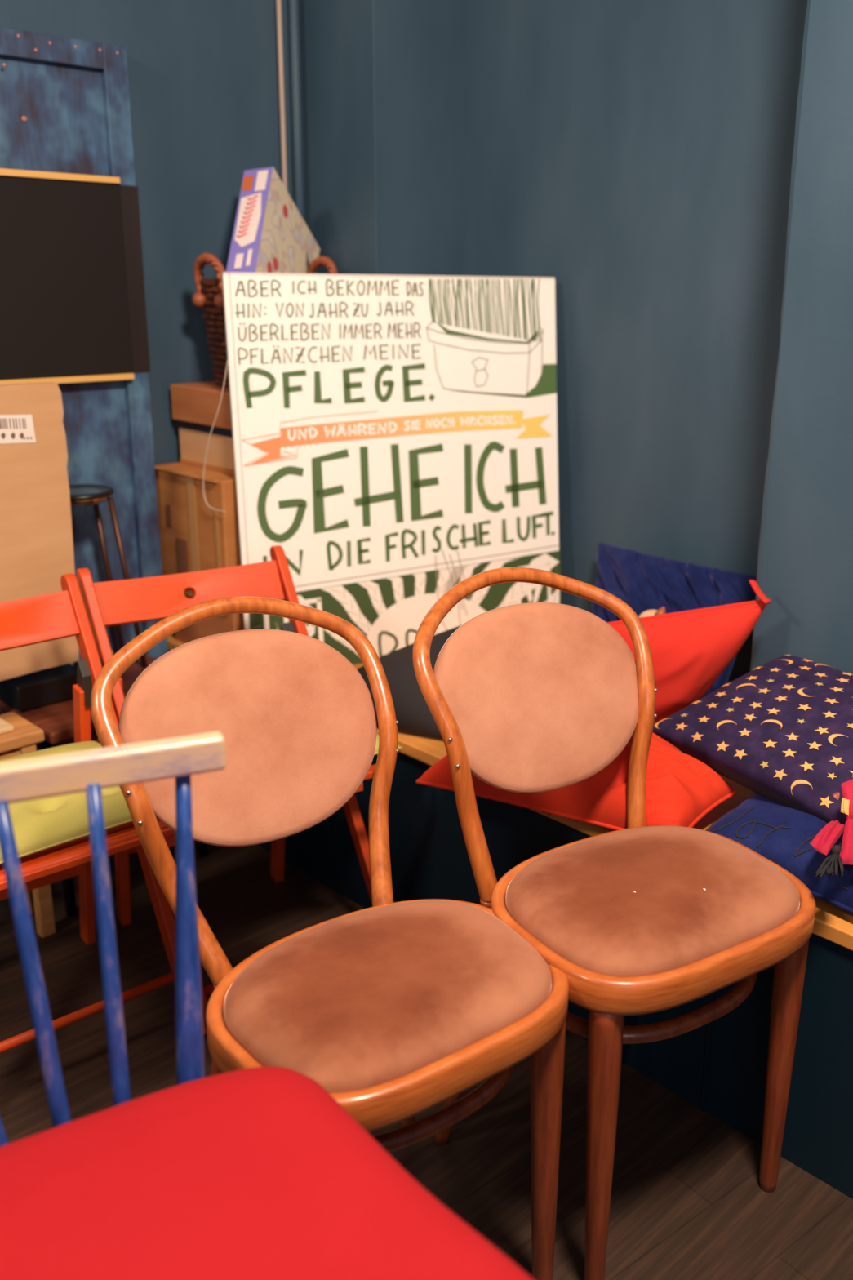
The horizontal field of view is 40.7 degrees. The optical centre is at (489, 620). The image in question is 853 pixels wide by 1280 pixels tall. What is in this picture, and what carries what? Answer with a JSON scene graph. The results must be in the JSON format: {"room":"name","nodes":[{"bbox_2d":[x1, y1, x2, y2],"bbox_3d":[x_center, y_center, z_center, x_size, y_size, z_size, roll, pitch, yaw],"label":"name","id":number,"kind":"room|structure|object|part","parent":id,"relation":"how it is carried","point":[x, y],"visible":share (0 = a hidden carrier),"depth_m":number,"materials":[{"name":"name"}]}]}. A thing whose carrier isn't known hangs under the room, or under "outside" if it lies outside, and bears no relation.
{"room":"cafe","nodes":[
{"label":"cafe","id":0,"kind":"room"},
{"bbox_2d":[0,0,305,634],"bbox_3d":[-2.063,-0.601,1.423,0.100,2.900,4.450,17,23,42],"label":"wall","id":1,"kind":"structure","parent":0,"point":[203,80],"depth_m":2.67,"materials":[{"name":"teal paint"}]},
{"bbox_2d":[0,26,168,751],"bbox_3d":[-1.019,-0.320,2.502,0.064,1.770,0.633,17,23,42],"label":"panelled door","id":2,"kind":"structure","parent":1,"relation":"in","point":[73,306],"depth_m":2.47,"materials":[{"name":"blue paint"}]},
{"bbox_2d":[21,115,26,120],"bbox_3d":[-0.954,-1.029,2.354,0.003,0.010,0.012,17,23,42],"label":"screw","id":3,"kind":"object","parent":2,"relation":"attached to","point":[23,117],"depth_m":2.35,"materials":[{"name":"brown metal"}]},
{"bbox_2d":[275,0,287,191],"bbox_3d":[-0.502,-1.215,2.788,0.012,2.466,0.012,17,23,42],"label":"conduit pipe","id":4,"kind":"object","parent":1,"relation":"attached to","point":[278,2],"visible":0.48,"depth_m":2.77,"materials":[{"name":"beige metal"}]},
{"bbox_2d":[288,0,305,222],"bbox_3d":[-0.473,-1.225,2.823,0.026,2.466,0.026,17,23,42],"label":"pipe","id":5,"kind":"object","parent":1,"relation":"attached to","point":[293,5],"visible":0.48,"depth_m":2.80,"materials":[{"name":"metal"}]},
{"bbox_2d":[298,0,466,275],"bbox_3d":[-0.221,-1.059,3.038,0.378,2.900,0.525,17,23,42],"label":"wall pier","id":6,"kind":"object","parent":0,"point":[383,82],"visible":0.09,"depth_m":2.77,"materials":[{"name":"teal paint"}]},
{"bbox_2d":[0,840,852,1279],"bbox_3d":[-0.307,1.226,0.664,5.200,0.100,5.200,17,23,42],"label":"floor","id":7,"kind":"structure","parent":0,"point":[688,1202],"depth_m":1.84,"materials":[{"name":"brown wood"}]},
{"bbox_2d":[0,711,55,937],"bbox_3d":[-1.058,0.446,2.227,0.140,0.462,0.380,17,23,42],"label":"stool","id":8,"kind":"object","parent":7,"relation":"on","point":[18,735],"visible":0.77,"depth_m":2.27,"materials":[{"name":"brown wood"}]},
{"bbox_3d":[-1.054,0.249,2.167,0.140,0.026,0.380,17,23,42],"label":"seat frame","id":9,"kind":"part","parent":8,"relation":"part of","materials":[{"name":"brown wood"}]},
{"bbox_3d":[-0.987,0.422,2.377,0.026,0.424,0.030,17,23,42],"label":"leg","id":10,"kind":"part","parent":8,"relation":"part of","materials":[{"name":"brown wood"}]},
{"bbox_3d":[-0.911,0.444,2.307,0.026,0.424,0.030,17,23,42],"label":"leg","id":11,"kind":"part","parent":8,"relation":"part of","materials":[{"name":"brown wood"}]},
{"bbox_2d":[0,573,206,1053],"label":"folding chair","id":12,"kind":"object","parent":7,"relation":"on","point":[31,620],"visible":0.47,"depth_m":2.07,"materials":[{"name":"orange paint"}]},
{"bbox_2d":[0,741,132,864],"bbox_3d":[-0.774,0.294,1.908,0.377,0.050,0.418,17,23,42],"label":"seat cushion","id":13,"kind":"object","parent":12,"relation":"on","point":[40,824],"visible":0.33,"depth_m":1.82,"materials":[{"name":"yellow fabric"}]},
{"bbox_3d":[-0.636,0.367,1.791,0.412,0.020,0.020,-14,22,-40],"label":"seat rod","id":14,"kind":"part","parent":12,"relation":"part of","materials":[{"name":"orange paint"}]},
{"bbox_3d":[-0.788,0.389,2.235,0.020,0.579,0.121,-14,22,-40],"label":"leg","id":15,"kind":"part","parent":12,"relation":"part of","materials":[{"name":"orange paint"}]},
{"bbox_3d":[-0.653,0.330,2.097,0.020,0.772,0.445,-14,22,-40],"label":"leg","id":16,"kind":"part","parent":12,"relation":"part of","materials":[{"name":"orange paint"}]},
{"bbox_3d":[-0.642,0.321,2.010,0.020,0.022,0.360,-14,22,-40],"label":"seat rail","id":17,"kind":"part","parent":12,"relation":"part of","materials":[{"name":"orange paint"}]},
{"bbox_2d":[0,653,207,916],"bbox_3d":[-0.860,0.356,2.586,0.354,0.433,0.395,17,23,42],"label":"side table","id":18,"kind":"object","parent":7,"relation":"on","point":[55,720],"visible":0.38,"depth_m":2.39,"materials":[{"name":"red wood"}]},
{"bbox_2d":[0,663,77,711],"bbox_3d":[-0.976,0.133,2.469,0.165,0.055,0.150,17,23,42],"label":"box","id":19,"kind":"object","parent":18,"relation":"on","point":[46,686],"visible":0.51,"depth_m":2.41,"materials":[{"name":"black metal"}]},
{"bbox_2d":[0,382,79,680],"bbox_3d":[-0.979,-0.160,2.290,0.043,0.603,0.315,17,23,42],"label":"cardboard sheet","id":20,"kind":"object","parent":19,"relation":"on","point":[37,547],"visible":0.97,"depth_m":2.32,"materials":[{"name":"brown cardboard"}]},
{"bbox_2d":[0,418,31,439],"bbox_3d":[-0.952,-0.374,2.244,0.002,0.049,0.112,17,23,42],"label":"print","id":21,"kind":"object","parent":20,"relation":"attached to","point":[10,428],"depth_m":2.26,"materials":[{"name":"white paper"}]},
{"bbox_3d":[-0.886,0.431,2.383,0.032,0.405,0.032,17,23,42],"label":"leg","id":22,"kind":"part","parent":18,"relation":"part of","materials":[{"name":"brown wood"}]},
{"bbox_2d":[68,484,147,667],"bbox_3d":[-0.885,-0.086,2.571,0.144,0.421,0.178,17,23,42],"label":"metal stool","id":23,"kind":"object","parent":18,"relation":"on","point":[80,495],"visible":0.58,"depth_m":2.55,"materials":[{"name":"black metal"}]},
{"bbox_3d":[-0.907,-0.054,2.497,0.012,0.401,0.036,6,18,17],"label":"leg","id":24,"kind":"part","parent":23,"relation":"part of","materials":[{"name":"brown metal"}]},
{"bbox_3d":[-0.877,-0.098,2.645,0.013,0.402,0.060,10,19,28],"label":"leg","id":25,"kind":"part","parent":23,"relation":"part of","materials":[{"name":"brown metal"}]},
{"bbox_3d":[-0.815,-0.080,2.587,0.060,0.402,0.013,-10,20,-31],"label":"leg","id":26,"kind":"part","parent":23,"relation":"part of","materials":[{"name":"brown metal"}]},
{"bbox_3d":[-0.670,0.358,2.636,0.032,0.405,0.032,17,23,42],"label":"leg","id":27,"kind":"part","parent":18,"relation":"part of","materials":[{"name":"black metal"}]},
{"bbox_2d":[0,731,226,1146],"bbox_3d":[-0.340,0.619,0.978,0.562,0.882,0.512,-7,19,-24],"label":"spindle chair","id":28,"kind":"object","parent":7,"relation":"on","point":[89,771],"visible":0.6,"depth_m":1.10,"materials":[{"name":"blue paint"}]},
{"bbox_3d":[-0.478,0.154,1.046,0.470,0.036,0.022,-7,18,-24],"label":"rail","id":29,"kind":"part","parent":28,"relation":"part of","materials":[{"name":"beige wood"}]},
{"bbox_2d":[0,1066,533,1279],"bbox_3d":[-0.227,0.540,0.883,0.575,0.078,0.538,-7,19,-24],"label":"seat cushion","id":30,"kind":"object","parent":28,"relation":"on","point":[259,1173],"visible":1,"depth_m":0.95,"materials":[{"name":"fabric"}]},
{"bbox_2d":[75,545,376,1026],"bbox_3d":[-0.475,0.295,2.228,0.461,0.774,0.486,-10,20,-32],"label":"folding chair","id":31,"kind":"object","parent":7,"relation":"on","point":[123,602],"visible":0.37,"depth_m":2.29,"materials":[{"name":"orange paint"}]},
{"bbox_3d":[-0.741,0.370,2.300,0.020,0.579,0.121,-10,20,-32],"label":"leg","id":32,"kind":"part","parent":31,"relation":"part of","materials":[{"name":"orange paint"}]},
{"bbox_3d":[-0.644,0.319,2.132,0.070,0.772,0.445,-10,20,-32],"label":"leg","id":33,"kind":"part","parent":31,"relation":"part of","materials":[{"name":"orange paint"}]},
{"bbox_3d":[-0.595,-0.053,2.277,0.376,0.087,0.065,-10,20,-32],"label":"rail","id":34,"kind":"part","parent":31,"relation":"part of","materials":[{"name":"orange paint"}]},
{"bbox_3d":[-0.452,0.321,2.479,0.020,0.579,0.121,-10,20,-32],"label":"leg","id":35,"kind":"part","parent":31,"relation":"part of","materials":[{"name":"orange paint"}]},
{"bbox_3d":[-0.315,0.263,2.337,0.070,0.772,0.445,-10,20,-32],"label":"leg","id":36,"kind":"part","parent":31,"relation":"part of","materials":[{"name":"orange paint"}]},
{"bbox_3d":[-0.337,0.258,2.237,0.020,0.022,0.360,-10,20,-32],"label":"seat rail","id":37,"kind":"part","parent":31,"relation":"part of","materials":[{"name":"orange paint"}]},
{"bbox_3d":[-0.360,0.302,2.021,0.428,0.020,0.020,-10,20,-32],"label":"seat rod","id":38,"kind":"part","parent":31,"relation":"part of","materials":[{"name":"orange paint"}]},
{"bbox_2d":[373,733,402,755],"bbox_3d":[-0.457,0.220,2.170,0.465,0.050,0.363,-10,20,-33],"label":"seat cushion","id":39,"kind":"object","parent":31,"relation":"on","point":[377,738],"visible":0.06,"depth_m":2.14,"materials":[{"name":"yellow fabric"}]},
{"bbox_2d":[90,596,568,1279],"bbox_3d":[-0.205,0.460,1.514,0.430,0.881,0.602,-12,21,-36],"label":"bentwood chair","id":40,"kind":"object","parent":7,"relation":"on","point":[397,1010],"visible":0.86,"depth_m":1.46,"materials":[{"name":"brown wood"}]},
{"bbox_3d":[-0.388,0.679,1.552,0.114,0.435,0.032,-1,17,-5],"label":"leg","id":41,"kind":"part","parent":40,"relation":"part of","materials":[{"name":"brown wood"}]},
{"bbox_3d":[-0.138,0.626,1.740,0.032,0.435,0.114,7,18,19],"label":"leg","id":42,"kind":"part","parent":40,"relation":"part of","materials":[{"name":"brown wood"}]},
{"bbox_3d":[0.070,0.691,1.485,0.044,0.459,0.045,-12,21,-36],"label":"leg","id":43,"kind":"part","parent":40,"relation":"part of","materials":[{"name":"brown wood"}]},
{"bbox_2d":[166,633,852,1199],"bbox_3d":[0.869,0.601,1.870,3.998,0.434,0.783,17,23,42],"label":"bench","id":44,"kind":"object","parent":7,"relation":"on","point":[718,1066],"visible":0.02,"depth_m":1.90,"materials":[{"name":"blue paint"}]},
{"bbox_2d":[174,595,244,643],"bbox_3d":[-0.548,-0.025,2.883,0.270,0.131,0.401,17,23,42],"label":"cardboard box","id":45,"kind":"object","parent":44,"relation":"on","point":[231,622],"visible":0.1,"depth_m":2.72,"materials":[{"name":"brown cardboard"}]},
{"bbox_2d":[154,462,240,597],"bbox_3d":[-0.560,-0.235,2.820,0.293,0.304,0.422,17,23,42],"label":"cardboard box","id":46,"kind":"object","parent":45,"relation":"on","point":[194,536],"visible":0.37,"depth_m":2.65,"materials":[{"name":"brown"}]},
{"bbox_2d":[178,426,235,475],"bbox_3d":[-0.529,-0.427,2.789,0.280,0.086,0.345,17,23,42],"label":"cardboard box","id":47,"kind":"object","parent":46,"relation":"on","point":[193,443],"visible":0.27,"depth_m":2.69,"materials":[{"name":"brown cardboard"}]},
{"bbox_2d":[170,382,232,437],"bbox_3d":[-0.533,-0.516,2.763,0.288,0.100,0.353,17,23,42],"label":"cardboard box","id":48,"kind":"object","parent":47,"relation":"on","point":[194,406],"visible":0.23,"depth_m":2.65,"materials":[{"name":"brown cardboard"}]},
{"bbox_2d":[191,252,337,386],"bbox_3d":[-0.518,-0.707,2.704,0.246,0.298,0.350,17,23,42],"label":"wicker basket","id":49,"kind":"object","parent":48,"relation":"on","point":[209,295],"visible":0.31,"depth_m":2.60,"materials":[{"name":"brown wicker"}]},
{"bbox_3d":[-0.625,-0.762,2.572,0.124,0.120,0.039,17,23,42],"label":"handle","id":50,"kind":"part","parent":49,"relation":"part of","materials":[{"name":"brown wicker"}]},
{"bbox_2d":[226,166,319,273],"bbox_3d":[-0.504,-0.844,2.705,0.116,0.418,0.413,6,18,17],"label":"board game box","id":51,"kind":"object","parent":49,"relation":"in","point":[270,235],"visible":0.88,"depth_m":2.61,"materials":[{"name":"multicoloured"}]},
{"bbox_3d":[-0.541,-0.903,2.579,0.056,0.216,0.169,2,17,4],"label":"title plate","id":52,"kind":"part","parent":51,"relation":"part of","materials":[{"name":"purple cardboard"}]},
{"bbox_3d":[-0.408,-0.822,2.785,0.124,0.119,0.039,17,23,42],"label":"handle","id":53,"kind":"part","parent":49,"relation":"part of","materials":[{"name":"brown wicker"}]},
{"bbox_2d":[222,272,561,664],"bbox_3d":[-0.199,-0.252,2.696,0.786,1.070,0.145,-5,18,-19],"label":"sign","id":54,"kind":"object","parent":44,"relation":"on","point":[396,436],"visible":0.88,"depth_m":2.65,"materials":[{"name":"white"}]},
{"bbox_2d":[202,360,228,511],"bbox_3d":[-0.597,-0.401,2.502,0.120,0.333,0.005,15,22,40],"label":"cord","id":55,"kind":"object","parent":54,"relation":"hanging from","point":[227,360],"visible":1,"depth_m":2.52,"materials":[{"name":"beige plastic"}]},
{"bbox_2d":[357,625,461,740],"bbox_3d":[-0.147,0.117,2.337,0.222,0.188,0.238,3,17,6],"label":"floor cushion","id":56,"kind":"object","parent":44,"relation":"on","point":[413,713],"visible":0.26,"depth_m":2.26,"materials":[{"name":"black fabric"}]},
{"bbox_2d":[416,729,737,831],"bbox_3d":[0.140,0.240,2.003,0.529,0.153,0.347,17,23,42],"label":"throw cushion","id":57,"kind":"object","parent":44,"relation":"on","point":[682,789],"visible":0.38,"depth_m":1.89,"materials":[{"name":"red fabric"}]},
{"bbox_2d":[591,542,756,698],"bbox_3d":[0.365,0.007,2.558,0.505,0.269,0.242,17,23,42],"label":"throw cushion","id":58,"kind":"object","parent":44,"relation":"on","point":[645,582],"visible":0.41,"depth_m":2.53,"materials":[{"name":"blue fabric"}]},
{"bbox_2d":[606,579,771,724],"bbox_3d":[0.353,0.079,2.151,0.303,0.320,0.171,11,20,31],"label":"throw cushion","id":59,"kind":"object","parent":44,"relation":"on","point":[691,649],"visible":0.49,"depth_m":2.09,"materials":[{"name":"red fabric"}]},
{"bbox_2d":[639,606,666,617],"bbox_3d":[0.319,-0.002,2.229,0.062,0.060,0.060,17,23,42],"label":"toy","id":60,"kind":"object","parent":59,"relation":"on","point":[661,611],"visible":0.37,"depth_m":2.21,"materials":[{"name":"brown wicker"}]},
{"bbox_2d":[706,792,852,914],"bbox_3d":[0.605,0.331,1.803,0.467,0.106,0.415,17,23,42],"label":"throw cushion","id":61,"kind":"object","parent":44,"relation":"on","point":[781,833],"visible":0.38,"depth_m":1.74,"materials":[{"name":"blue fabric"}]},
{"bbox_2d":[653,654,852,877],"bbox_3d":[0.552,0.217,1.840,0.425,0.180,0.525,-6,18,-21],"label":"throw cushion","id":62,"kind":"object","parent":61,"relation":"on","point":[781,731],"visible":0.86,"depth_m":1.88,"materials":[{"name":"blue fabric"}]},
{"bbox_2d":[809,778,852,864],"bbox_3d":[0.549,0.283,1.664,0.103,0.092,0.186,17,23,42],"label":"tassel","id":63,"kind":"object","parent":62,"relation":"attached to","point":[827,837],"visible":1,"depth_m":1.64,"materials":[{"name":"pink fabric"}]},
{"bbox_2d":[412,567,816,1279],"bbox_3d":[0.161,0.408,1.705,0.438,0.881,0.573,-10,20,-32],"label":"bentwood chair","id":64,"kind":"object","parent":7,"relation":"on","point":[639,918],"visible":0.91,"depth_m":1.63,"materials":[{"name":"brown wood"}]},
{"bbox_3d":[-0.035,0.620,1.753,0.099,0.442,0.032,2,17,3],"label":"leg","id":65,"kind":"part","parent":64,"relation":"part of","materials":[{"name":"brown wood"}]},
{"bbox_3d":[0.144,0.685,1.494,0.044,0.467,0.045,-10,20,-32],"label":"leg","id":66,"kind":"part","parent":64,"relation":"part of","materials":[{"name":"brown wood"}]},
{"bbox_3d":[0.425,0.635,1.674,0.044,0.467,0.045,-10,20,-32],"label":"leg","id":67,"kind":"part","parent":64,"relation":"part of","materials":[{"name":"brown wood"}]},
{"bbox_2d":[463,0,808,681],"bbox_3d":[0.410,-0.929,2.644,1.105,2.900,0.232,17,23,42],"label":"wall","id":68,"kind":"structure","parent":0,"point":[636,156],"depth_m":2.58,"materials":[{"name":"teal paint"}]},
{"bbox_2d":[750,0,852,674],"bbox_3d":[1.884,-0.428,1.069,3.320,2.900,0.525,17,23,42],"label":"wall","id":69,"kind":"structure","parent":0,"point":[805,564],"depth_m":2.02,"materials":[{"name":"teal paint"}]}
]}

